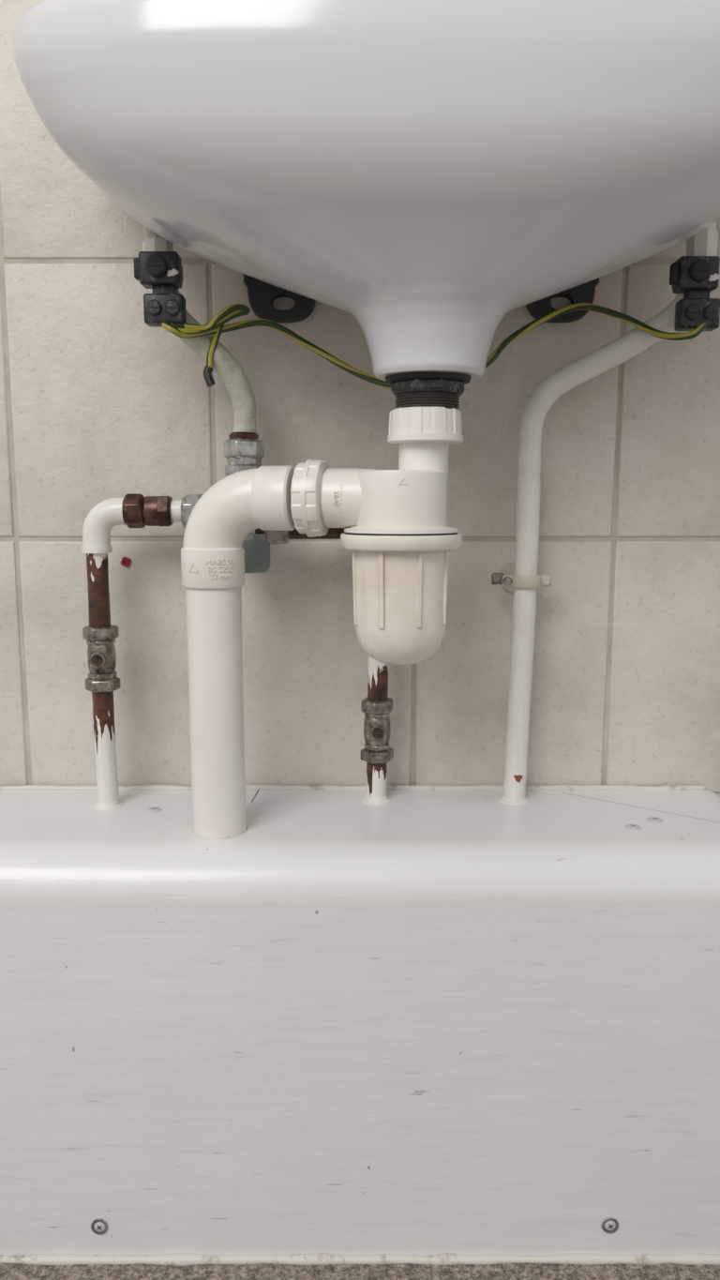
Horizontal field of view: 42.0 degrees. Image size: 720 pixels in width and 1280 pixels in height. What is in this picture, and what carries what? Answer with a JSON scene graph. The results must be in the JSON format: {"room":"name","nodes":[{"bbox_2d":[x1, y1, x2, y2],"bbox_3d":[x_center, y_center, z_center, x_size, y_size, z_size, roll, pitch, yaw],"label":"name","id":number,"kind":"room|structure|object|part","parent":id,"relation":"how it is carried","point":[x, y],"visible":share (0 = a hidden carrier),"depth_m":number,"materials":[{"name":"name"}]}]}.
{"room":"bathroom","nodes":[
{"label":"bathroom","id":0,"kind":"room"},
{"bbox_2d":[0,0,719,796],"bbox_3d":[0.000,-0.458,0.697,2.600,1.742,0.059,0,8,0],"label":"wall","id":1,"kind":"structure","parent":0,"point":[98,403],"depth_m":0.72,"materials":[{"name":"tile"}]},
{"bbox_2d":[120,557,131,567],"bbox_3d":[-0.181,-0.060,0.726,0.008,0.008,0.002,0,8,0],"label":"plug","id":2,"kind":"object","parent":1,"relation":"attached to","point":[126,562],"visible":1,"depth_m":0.72,"materials":[{"name":"red plastic"}]},
{"bbox_2d":[243,273,316,322],"bbox_3d":[-0.058,-0.263,0.691,0.056,0.055,0.010,0,8,0],"label":"bracket","id":3,"kind":"object","parent":1,"relation":"attached to","point":[262,295],"visible":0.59,"depth_m":0.69,"materials":[{"name":"black plastic"}]},
{"bbox_2d":[13,0,719,410],"bbox_3d":[0.043,-0.256,0.578,0.488,0.228,0.234,0,8,0],"label":"basin","id":4,"kind":"object","parent":3,"relation":"on","point":[427,173],"visible":0.99,"depth_m":0.48,"materials":[{"name":"white ceramic"}]},
{"bbox_2d":[290,406,463,664],"bbox_3d":[0.011,-0.065,0.607,0.110,0.163,0.078,0,8,0],"label":"trap","id":5,"kind":"object","parent":4,"relation":"attached to","point":[399,539],"visible":1,"depth_m":0.59,"materials":[{"name":"white plastic"}]},
{"bbox_2d":[290,459,376,537],"bbox_3d":[-0.015,-0.093,0.613,0.057,0.050,0.051,0,8,0],"label":"outlet","id":6,"kind":"object","parent":5,"relation":"attached to","point":[323,498],"depth_m":0.59,"materials":[{"name":"white plastic"}]},
{"bbox_2d":[355,551,446,664],"bbox_3d":[0.026,-0.022,0.614,0.061,0.076,0.061,0,8,0],"label":"cup","id":7,"kind":"object","parent":5,"relation":"on","point":[400,596],"depth_m":0.59,"materials":[{"name":"plastic"}]},
{"bbox_2d":[385,371,471,384],"bbox_3d":[0.043,-0.164,0.592,0.054,0.005,0.054,0,8,0],"label":"washer","id":8,"kind":"object","parent":4,"relation":"in","point":[391,377],"depth_m":0.57,"materials":[{"name":"black rubber"}]},
{"bbox_2d":[491,561,551,592],"bbox_3d":[0.120,-0.046,0.708,0.044,0.024,0.042,0,8,0],"label":"clip","id":9,"kind":"object","parent":1,"relation":"attached to","point":[507,578],"visible":0.91,"depth_m":0.69,"materials":[{"name":"beige paint"}]},
{"bbox_3d":[0.121,-0.048,0.726,0.024,0.024,0.004,0,8,0],"label":"wall plate","id":10,"kind":"part","parent":9,"relation":"part of","materials":[{"name":"beige paint"}]},
{"bbox_2d":[526,277,599,322],"bbox_3d":[0.147,-0.263,0.691,0.056,0.055,0.010,0,8,0],"label":"bracket","id":11,"kind":"object","parent":1,"relation":"attached to","point":[584,293],"visible":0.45,"depth_m":0.69,"materials":[{"name":"black plastic"}]},
{"bbox_2d":[0,1263,719,1279],"bbox_3d":[0.000,0.600,-0.388,2.600,0.030,2.400,0,8,0],"label":"floor","id":12,"kind":"structure","parent":0,"point":[7,1271],"depth_m":0.64,"materials":[{"name":"brown carpet"}]},
{"bbox_2d":[0,784,719,1265],"bbox_3d":[-0.274,0.274,0.699,1.152,0.299,0.154,0,8,0],"label":"pipe boxing","id":13,"kind":"object","parent":12,"relation":"on","point":[429,1024],"visible":0.94,"depth_m":0.63,"materials":[{"name":"paint"}]},
{"bbox_2d":[90,1219,108,1234],"bbox_3d":[-0.179,0.404,0.646,0.012,0.012,0.001,0,8,0],"label":"screw","id":14,"kind":"object","parent":13,"relation":"on","point":[98,1227],"depth_m":0.65,"materials":[{"name":"silver metal"}]},
{"bbox_2d":[81,225,393,810],"bbox_3d":[-0.089,-0.085,0.677,0.230,0.431,0.044,0,9,-3],"label":"pipe","id":15,"kind":"object","parent":13,"relation":"on","point":[243,450],"visible":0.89,"depth_m":0.68,"materials":[{"name":"white metal"}]},
{"bbox_2d":[133,251,186,326],"bbox_3d":[-0.134,-0.236,0.635,0.032,0.046,0.039,0,8,0],"label":"clamp","id":16,"kind":"object","parent":15,"relation":"attached to","point":[162,272],"visible":1,"depth_m":0.62,"materials":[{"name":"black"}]},
{"bbox_2d":[161,302,707,389],"bbox_3d":[0.049,-0.202,0.645,0.364,0.066,0.050,0,8,0],"label":"cable","id":17,"kind":"object","parent":16,"relation":"attached to","point":[216,326],"visible":0.92,"depth_m":0.64,"materials":[{"name":"green plastic"}]},
{"bbox_2d":[183,494,203,512],"bbox_3d":[-0.115,-0.098,0.681,0.025,0.016,0.025,-4,9,-22],"label":"socket","id":18,"kind":"object","parent":15,"relation":"attached to","point":[190,500],"depth_m":0.67,"materials":[{"name":"silver metal"}]},
{"bbox_2d":[142,225,256,432],"bbox_3d":[-0.111,-0.218,0.653,0.073,0.162,0.041,0,8,0],"label":"pipe","id":19,"kind":"object","parent":15,"relation":"on","point":[225,365],"depth_m":0.65,"materials":[{"name":"beige paint"}]},
{"bbox_2d":[180,465,295,839],"bbox_3d":[-0.081,0.010,0.638,0.078,0.253,0.043,1,9,9],"label":"pipe","id":20,"kind":"object","parent":13,"relation":"on","point":[241,503],"visible":0.98,"depth_m":0.62,"materials":[{"name":"white plastic"}]},
{"bbox_2d":[180,546,245,588],"bbox_3d":[-0.099,-0.050,0.632,0.042,0.026,0.042,0,8,0],"label":"socket","id":21,"kind":"object","parent":20,"relation":"attached to","point":[202,567],"depth_m":0.61,"materials":[{"name":"white plastic"}]},
{"bbox_2d":[251,465,295,530],"bbox_3d":[-0.055,-0.093,0.618,0.023,0.042,0.042,2,9,10],"label":"socket","id":22,"kind":"object","parent":20,"relation":"attached to","point":[271,510],"depth_m":0.60,"materials":[{"name":"white plastic"}]},
{"bbox_2d":[497,221,718,804],"bbox_3d":[0.175,-0.086,0.680,0.139,0.431,0.028,2,9,14],"label":"pipe","id":23,"kind":"object","parent":13,"relation":"on","point":[704,243],"visible":0.86,"depth_m":0.68,"materials":[{"name":"white metal"}]},
{"bbox_2d":[669,256,719,331],"bbox_3d":[0.224,-0.233,0.635,0.032,0.046,0.039,0,8,0],"label":"clamp","id":24,"kind":"object","parent":23,"relation":"attached to","point":[694,277],"visible":1,"depth_m":0.62,"materials":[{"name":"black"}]},
{"bbox_2d":[602,1217,618,1233],"bbox_3d":[0.172,0.403,0.646,0.012,0.012,0.001,0,8,0],"label":"screw","id":25,"kind":"object","parent":13,"relation":"on","point":[609,1225],"depth_m":0.65,"materials":[{"name":"silver metal"}]}
]}

